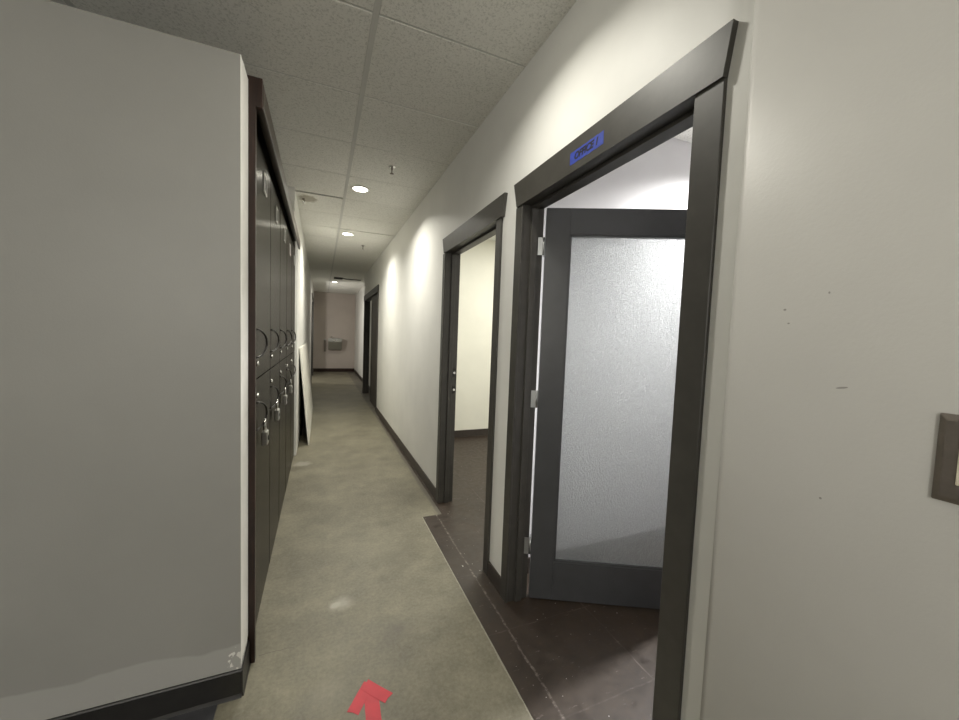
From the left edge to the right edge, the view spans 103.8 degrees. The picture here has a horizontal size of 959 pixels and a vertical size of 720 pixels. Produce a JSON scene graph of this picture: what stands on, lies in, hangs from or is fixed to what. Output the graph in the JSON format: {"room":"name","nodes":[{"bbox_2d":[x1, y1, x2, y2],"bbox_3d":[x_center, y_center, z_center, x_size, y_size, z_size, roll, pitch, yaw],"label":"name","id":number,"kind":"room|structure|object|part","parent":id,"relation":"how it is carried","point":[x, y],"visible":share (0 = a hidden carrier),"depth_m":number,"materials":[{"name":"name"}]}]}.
{"room":"corridor with lockers","nodes":[
{"label":"corridor with lockers","id":0,"kind":"room"},
{"bbox_2d":[0,0,247,719],"bbox_3d":[-2.260,0.118,0.888,2.928,2.430,0.143,1,4,-23],"label":"wall","id":1,"kind":"structure","parent":0,"point":[120,347],"depth_m":1.25,"materials":[{"name":"grey paint"}]},
{"bbox_2d":[47,640,250,719],"bbox_3d":[-2.294,1.227,0.950,2.939,0.108,0.159,1,4,-23],"label":"baseboard","id":2,"kind":"structure","parent":1,"relation":"attached to","point":[165,703],"depth_m":1.37,"materials":[{"name":"black wood"}]},
{"bbox_2d":[240,54,247,661],"bbox_3d":[-0.908,0.044,1.452,0.002,2.250,0.144,1,4,-23],"label":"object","id":3,"kind":"structure","parent":1,"relation":"attached to","point":[243,76],"depth_m":1.43,"materials":[{"name":"white"}]},
{"bbox_2d":[287,186,313,454],"bbox_3d":[-3.861,-0.606,8.395,0.100,2.856,10.270,1,4,-23],"label":"wall","id":4,"kind":"structure","parent":0,"point":[304,289],"depth_m":4.84,"materials":[{"name":"white paint"}]},
{"bbox_2d":[257,85,299,248],"bbox_3d":[-1.663,-1.154,2.684,0.558,0.093,2.816,1,4,-23],"label":"crown molding","id":5,"kind":"structure","parent":4,"relation":"attached to","point":[264,116],"depth_m":2.04,"materials":[{"name":"brown wood"}]},
{"bbox_2d":[311,293,313,381],"bbox_3d":[-5.007,-0.660,11.139,0.120,2.450,2.170,1,4,-23],"label":"trim","id":6,"kind":"structure","parent":4,"relation":"attached to","point":[312,305],"depth_m":11.97,"materials":[{"name":"grey paint"}]},
{"bbox_2d":[313,292,355,367],"bbox_3d":[-5.662,-0.965,13.254,2.650,2.856,0.110,1,4,-23],"label":"wall","id":7,"kind":"structure","parent":0,"point":[334,313],"depth_m":13.38,"materials":[{"name":"paint"}]},
{"bbox_2d":[313,368,353,371],"bbox_3d":[-5.218,0.360,13.476,1.370,0.120,0.010,1,4,-23],"label":"baseboard","id":8,"kind":"structure","parent":7,"relation":"attached to","point":[314,369],"depth_m":13.47,"materials":[{"name":"brown wood"}]},
{"bbox_2d":[327,336,342,352],"bbox_3d":[-5.100,-0.537,13.261,0.520,0.584,0.372,1,4,-23],"label":"fountain","id":9,"kind":"object","parent":7,"relation":"attached to","point":[334,344],"visible":1,"depth_m":13.18,"materials":[{"name":"metal"}]},
{"bbox_2d":[163,372,533,719],"bbox_3d":[-3.252,1.037,5.235,4.500,0.103,17.200,1,4,-23],"label":"floor","id":10,"kind":"structure","parent":0,"point":[358,588],"depth_m":1.98,"materials":[{"name":"concrete"}]},
{"bbox_2d":[247,75,262,662],"bbox_3d":[-1.155,0.092,1.446,0.557,2.398,0.026,1,4,-23],"label":"frame","id":11,"kind":"object","parent":10,"relation":"on","point":[255,84],"visible":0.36,"depth_m":1.52,"materials":[{"name":"brown wood"}]},
{"bbox_2d":[256,115,270,621],"bbox_3d":[-1.317,0.070,1.851,0.517,2.380,0.543,1,4,-23],"label":"locker","id":12,"kind":"object","parent":10,"relation":"on","point":[263,197],"visible":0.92,"depth_m":1.88,"materials":[{"name":"black metal"}]},
{"bbox_3d":[-1.028,0.256,1.775,0.010,0.137,0.114,2,3,-7],"label":"pull handle","id":13,"kind":"part","parent":12,"relation":"part of","materials":[{"name":"grey metal"}]},
{"bbox_3d":[-1.016,-0.078,1.754,0.010,0.137,0.114,2,3,-7],"label":"pull handle","id":14,"kind":"part","parent":12,"relation":"part of","materials":[{"name":"grey metal"}]},
{"bbox_3d":[-1.145,0.663,1.969,0.020,1.177,0.529,1,4,-23],"label":"door","id":15,"kind":"part","parent":12,"relation":"part of","materials":[{"name":"metal"}]},
{"bbox_3d":[-1.101,-0.518,1.898,0.020,1.179,0.529,1,4,-23],"label":"door","id":16,"kind":"part","parent":12,"relation":"part of","materials":[{"name":"laminate"}]},
{"bbox_2d":[261,418,268,445],"bbox_3d":[-1.030,0.343,1.809,0.029,0.126,0.058,1,4,-23],"label":"padlock","id":17,"kind":"object","parent":12,"relation":"attached to","point":[265,433],"visible":1,"depth_m":1.79,"materials":[{"name":"metal"}]},
{"bbox_3d":[-1.080,-0.883,1.893,0.007,0.095,0.100,1,4,-23],"label":"number plate frame","id":18,"kind":"part","parent":12,"relation":"part of","materials":[{"name":"metal"}]},
{"bbox_2d":[269,163,279,563],"bbox_3d":[-1.528,0.032,2.352,0.517,2.380,0.543,1,4,-23],"label":"locker","id":19,"kind":"object","parent":10,"relation":"on","point":[275,192],"visible":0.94,"depth_m":2.37,"materials":[{"name":"black metal"}]},
{"bbox_3d":[-1.356,0.625,2.470,0.020,1.177,0.529,1,4,-23],"label":"door","id":20,"kind":"part","parent":19,"relation":"part of","materials":[{"name":"laminate"}]},
{"bbox_3d":[-1.239,0.218,2.276,0.010,0.137,0.114,2,3,-7],"label":"pull handle","id":21,"kind":"part","parent":19,"relation":"part of","materials":[{"name":"grey metal"}]},
{"bbox_3d":[-1.312,-0.556,2.399,0.020,1.179,0.529,1,4,-23],"label":"door","id":22,"kind":"part","parent":19,"relation":"part of","materials":[{"name":"laminate"}]},
{"bbox_3d":[-1.226,-0.116,2.256,0.010,0.137,0.114,2,3,-7],"label":"pull handle","id":23,"kind":"part","parent":19,"relation":"part of","materials":[{"name":"grey metal"}]},
{"bbox_3d":[-1.291,-0.921,2.394,0.007,0.095,0.100,1,4,-23],"label":"number plate frame","id":24,"kind":"part","parent":19,"relation":"part of","materials":[{"name":"metal"}]},
{"bbox_2d":[274,399,279,420],"bbox_3d":[-1.242,0.305,2.310,0.029,0.126,0.058,1,4,-23],"label":"padlock","id":25,"kind":"object","parent":19,"relation":"attached to","point":[277,410],"visible":1,"depth_m":2.29,"materials":[{"name":"metal"}]},
{"bbox_2d":[278,194,286,518],"bbox_3d":[-1.741,-0.006,2.857,0.517,2.380,0.543,1,4,-23],"label":"locker","id":26,"kind":"object","parent":10,"relation":"on","point":[283,215],"visible":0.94,"depth_m":2.88,"materials":[{"name":"black metal"}]},
{"bbox_3d":[-1.569,0.586,2.976,0.020,1.177,0.529,1,4,-23],"label":"door","id":27,"kind":"part","parent":26,"relation":"part of","materials":[{"name":"metal"}]},
{"bbox_3d":[-1.525,-0.595,2.905,0.020,1.179,0.529,1,4,-23],"label":"door","id":28,"kind":"part","parent":26,"relation":"part of","materials":[{"name":"laminate"}]},
{"bbox_3d":[-1.439,-0.154,2.761,0.010,0.137,0.114,2,3,-7],"label":"pull handle","id":29,"kind":"part","parent":26,"relation":"part of","materials":[{"name":"grey metal"}]},
{"bbox_2d":[283,387,287,404],"bbox_3d":[-1.454,0.267,2.816,0.029,0.126,0.058,1,4,-23],"label":"padlock","id":30,"kind":"object","parent":26,"relation":"attached to","point":[285,399],"visible":1,"depth_m":2.79,"materials":[{"name":"metal"}]},
{"bbox_2d":[285,217,291,491],"bbox_3d":[-1.956,-0.044,3.368,0.517,2.380,0.543,1,4,-23],"label":"locker","id":31,"kind":"object","parent":10,"relation":"on","point":[289,231],"visible":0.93,"depth_m":3.40,"materials":[{"name":"black"}]},
{"bbox_3d":[-1.784,0.548,3.486,0.020,1.177,0.529,1,4,-23],"label":"door","id":32,"kind":"part","parent":31,"relation":"part of","materials":[{"name":"laminate"}]},
{"bbox_3d":[-1.740,-0.633,3.415,0.020,1.179,0.529,1,4,-23],"label":"door","id":33,"kind":"part","parent":31,"relation":"part of","materials":[{"name":"laminate"}]},
{"bbox_2d":[289,379,292,392],"bbox_3d":[-1.669,0.228,3.326,0.029,0.126,0.058,1,4,-23],"label":"padlock","id":34,"kind":"object","parent":31,"relation":"attached to","point":[290,385],"visible":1,"depth_m":3.30,"materials":[{"name":"metal"}]},
{"bbox_2d":[290,234,295,469],"bbox_3d":[-2.169,-0.083,3.873,0.517,2.380,0.543,1,4,-23],"label":"locker","id":35,"kind":"object","parent":10,"relation":"on","point":[293,333],"visible":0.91,"depth_m":3.91,"materials":[{"name":"black"}]},
{"bbox_3d":[-1.996,0.509,3.992,0.020,1.177,0.529,1,4,-23],"label":"door","id":36,"kind":"part","parent":35,"relation":"part of","materials":[{"name":"metal"}]},
{"bbox_3d":[-1.952,-0.672,3.921,0.020,1.179,0.529,1,4,-23],"label":"door","id":37,"kind":"part","parent":35,"relation":"part of","materials":[{"name":"laminate"}]},
{"bbox_2d":[299,343,312,444],"bbox_3d":[-2.640,0.374,5.769,0.121,1.204,2.440,1,4,-23],"label":"sheet","id":38,"kind":"object","parent":10,"relation":"on","point":[304,360],"visible":1,"depth_m":5.27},
{"bbox_2d":[347,679,392,719],"bbox_3d":[-0.416,1.323,1.407,0.162,0.001,0.284,2,3,-6],"label":"tape arrow","id":39,"kind":"object","parent":10,"relation":"on","point":[370,693],"visible":1,"depth_m":1.46,"materials":[{"name":"red plastic"}]},
{"bbox_2d":[354,285,371,385],"bbox_3d":[-3.514,-0.774,11.411,0.120,2.856,4.970,1,4,-23],"label":"wall","id":40,"kind":"structure","parent":0,"point":[359,304],"depth_m":11.84,"materials":[{"name":"white paint"}]},
{"bbox_2d":[354,369,369,390],"bbox_3d":[-3.621,0.550,11.460,0.010,0.100,4.960,1,4,-23],"label":"baseboard","id":41,"kind":"structure","parent":40,"relation":"attached to","point":[355,371],"depth_m":11.78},
{"bbox_2d":[48,0,692,294],"bbox_3d":[-1.978,-1.835,5.260,7.360,0.143,17.730,1,4,-23],"label":"ceiling","id":42,"kind":"structure","parent":0,"point":[355,89],"depth_m":2.04,"materials":[{"name":"tile"}]},
{"bbox_2d":[341,232,353,235],"bbox_3d":[-1.843,-1.758,5.256,0.180,0.007,0.180,1,4,-23],"label":"recessed light","id":43,"kind":"object","parent":42,"relation":"in","point":[342,233],"visible":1,"depth_m":5.26,"materials":[{"name":"white"}]},
{"bbox_2d":[351,185,369,192],"bbox_3d":[-1.140,-1.632,3.597,0.180,0.007,0.180,1,4,-23],"label":"recessed light","id":44,"kind":"object","parent":42,"relation":"in","point":[360,189],"visible":1,"depth_m":3.59,"materials":[{"name":"white"}]},
{"bbox_2d":[388,165,395,174],"bbox_3d":[-0.722,-1.562,3.099,0.064,0.056,0.064,1,4,-23],"label":"sprinkler head","id":45,"kind":"object","parent":42,"relation":"attached to","point":[391,167],"visible":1,"depth_m":3.09},
{"bbox_2d":[379,418,663,719],"bbox_3d":[1.351,1.358,2.738,3.151,0.103,9.000,1,4,-23],"label":"floor","id":46,"kind":"structure","parent":0,"point":[566,660],"depth_m":1.82,"materials":[{"name":"brown tile"}]},
{"bbox_2d":[364,0,754,719],"bbox_3d":[-1.004,-0.292,4.950,0.118,2.856,8.920,1,4,-23],"label":"wall","id":47,"kind":"structure","parent":0,"point":[601,53],"depth_m":1.67,"materials":[{"name":"white paint"}]},
{"bbox_2d":[362,285,378,411],"bbox_3d":[-2.248,-0.281,7.875,0.138,2.290,2.420,1,4,-23],"label":"trim","id":48,"kind":"structure","parent":47,"relation":"attached to","point":[368,297],"depth_m":8.86,"materials":[{"name":"grey paint"}]},
{"bbox_2d":[370,294,376,406],"bbox_3d":[-2.044,-0.183,7.364,0.040,2.159,1.091,1,4,-23],"label":"door","id":49,"kind":"structure","parent":47,"relation":"in","point":[374,298],"depth_m":7.48,"materials":[{"name":"black wood"}]},
{"bbox_2d":[376,407,500,594],"bbox_3d":[-1.362,0.990,5.591,0.016,0.095,7.643,1,4,-23],"label":"baseboard","id":50,"kind":"structure","parent":47,"relation":"attached to","point":[493,575],"depth_m":3.68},
{"bbox_2d":[436,192,507,575],"bbox_3d":[-0.061,0.148,2.681,0.138,2.219,1.146,1,4,-23],"label":"trim","id":51,"kind":"structure","parent":47,"relation":"attached to","point":[487,223],"depth_m":3.08,"materials":[{"name":"grey paint"}]},
{"bbox_2d":[524,208,686,608],"bbox_3d":[0.743,0.277,1.954,0.949,2.088,0.098,2,3,4],"label":"door","id":52,"kind":"structure","parent":47,"relation":"in","point":[551,576],"depth_m":1.99,"materials":[{"name":"grey paint"}]},
{"bbox_3d":[0.763,0.236,1.978,0.659,1.747,0.006,2,3,4],"label":"glass pane","id":53,"kind":"part","parent":52,"relation":"part of","materials":[{"name":"white glass"}]},
{"bbox_2d":[500,19,738,719],"bbox_3d":[0.422,0.235,1.532,0.138,2.219,1.136,1,4,-23],"label":"trim","id":54,"kind":"structure","parent":47,"relation":"attached to","point":[692,92],"depth_m":1.08,"materials":[{"name":"grey paint"}]},
{"bbox_2d":[570,130,603,164],"bbox_3d":[0.403,-0.800,1.427,0.001,0.049,0.197,1,4,-23],"label":"tape","id":55,"kind":"object","parent":54,"relation":"attached to","point":[594,143],"visible":1,"depth_m":1.42,"materials":[{"name":"blue plastic"}]},
{"bbox_2d":[455,137,691,556],"bbox_3d":[1.513,-0.061,2.661,2.744,2.856,6.330,1,4,-23],"label":"wall","id":56,"kind":"structure","parent":0,"point":[658,178],"depth_m":2.49,"materials":[{"name":"paint"}]},
{"bbox_2d":[454,428,487,437],"bbox_3d":[0.233,1.050,5.534,2.644,0.100,0.010,1,4,-23],"label":"baseboard","id":57,"kind":"structure","parent":56,"relation":"attached to","point":[472,432],"depth_m":5.38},
{"bbox_2d":[527,527,664,573],"bbox_3d":[1.314,1.260,2.710,2.444,0.100,0.010,1,4,-23],"label":"baseboard","id":58,"kind":"structure","parent":56,"relation":"attached to","point":[626,536],"depth_m":2.52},
{"bbox_2d":[700,0,958,719],"bbox_3d":[1.254,0.124,-0.577,0.246,2.856,3.150,1,4,-23],"label":"wall","id":59,"kind":"structure","parent":0,"point":[834,593],"depth_m":0.64,"materials":[{"name":"beige paint"}]},
{"bbox_2d":[931,413,958,504],"bbox_3d":[0.669,0.140,0.479,0.012,0.123,0.117,1,4,-23],"label":"light switch","id":60,"kind":"object","parent":59,"relation":"attached to","point":[945,486],"visible":1,"depth_m":0.52,"materials":[{"name":"brown metal"}]}
]}

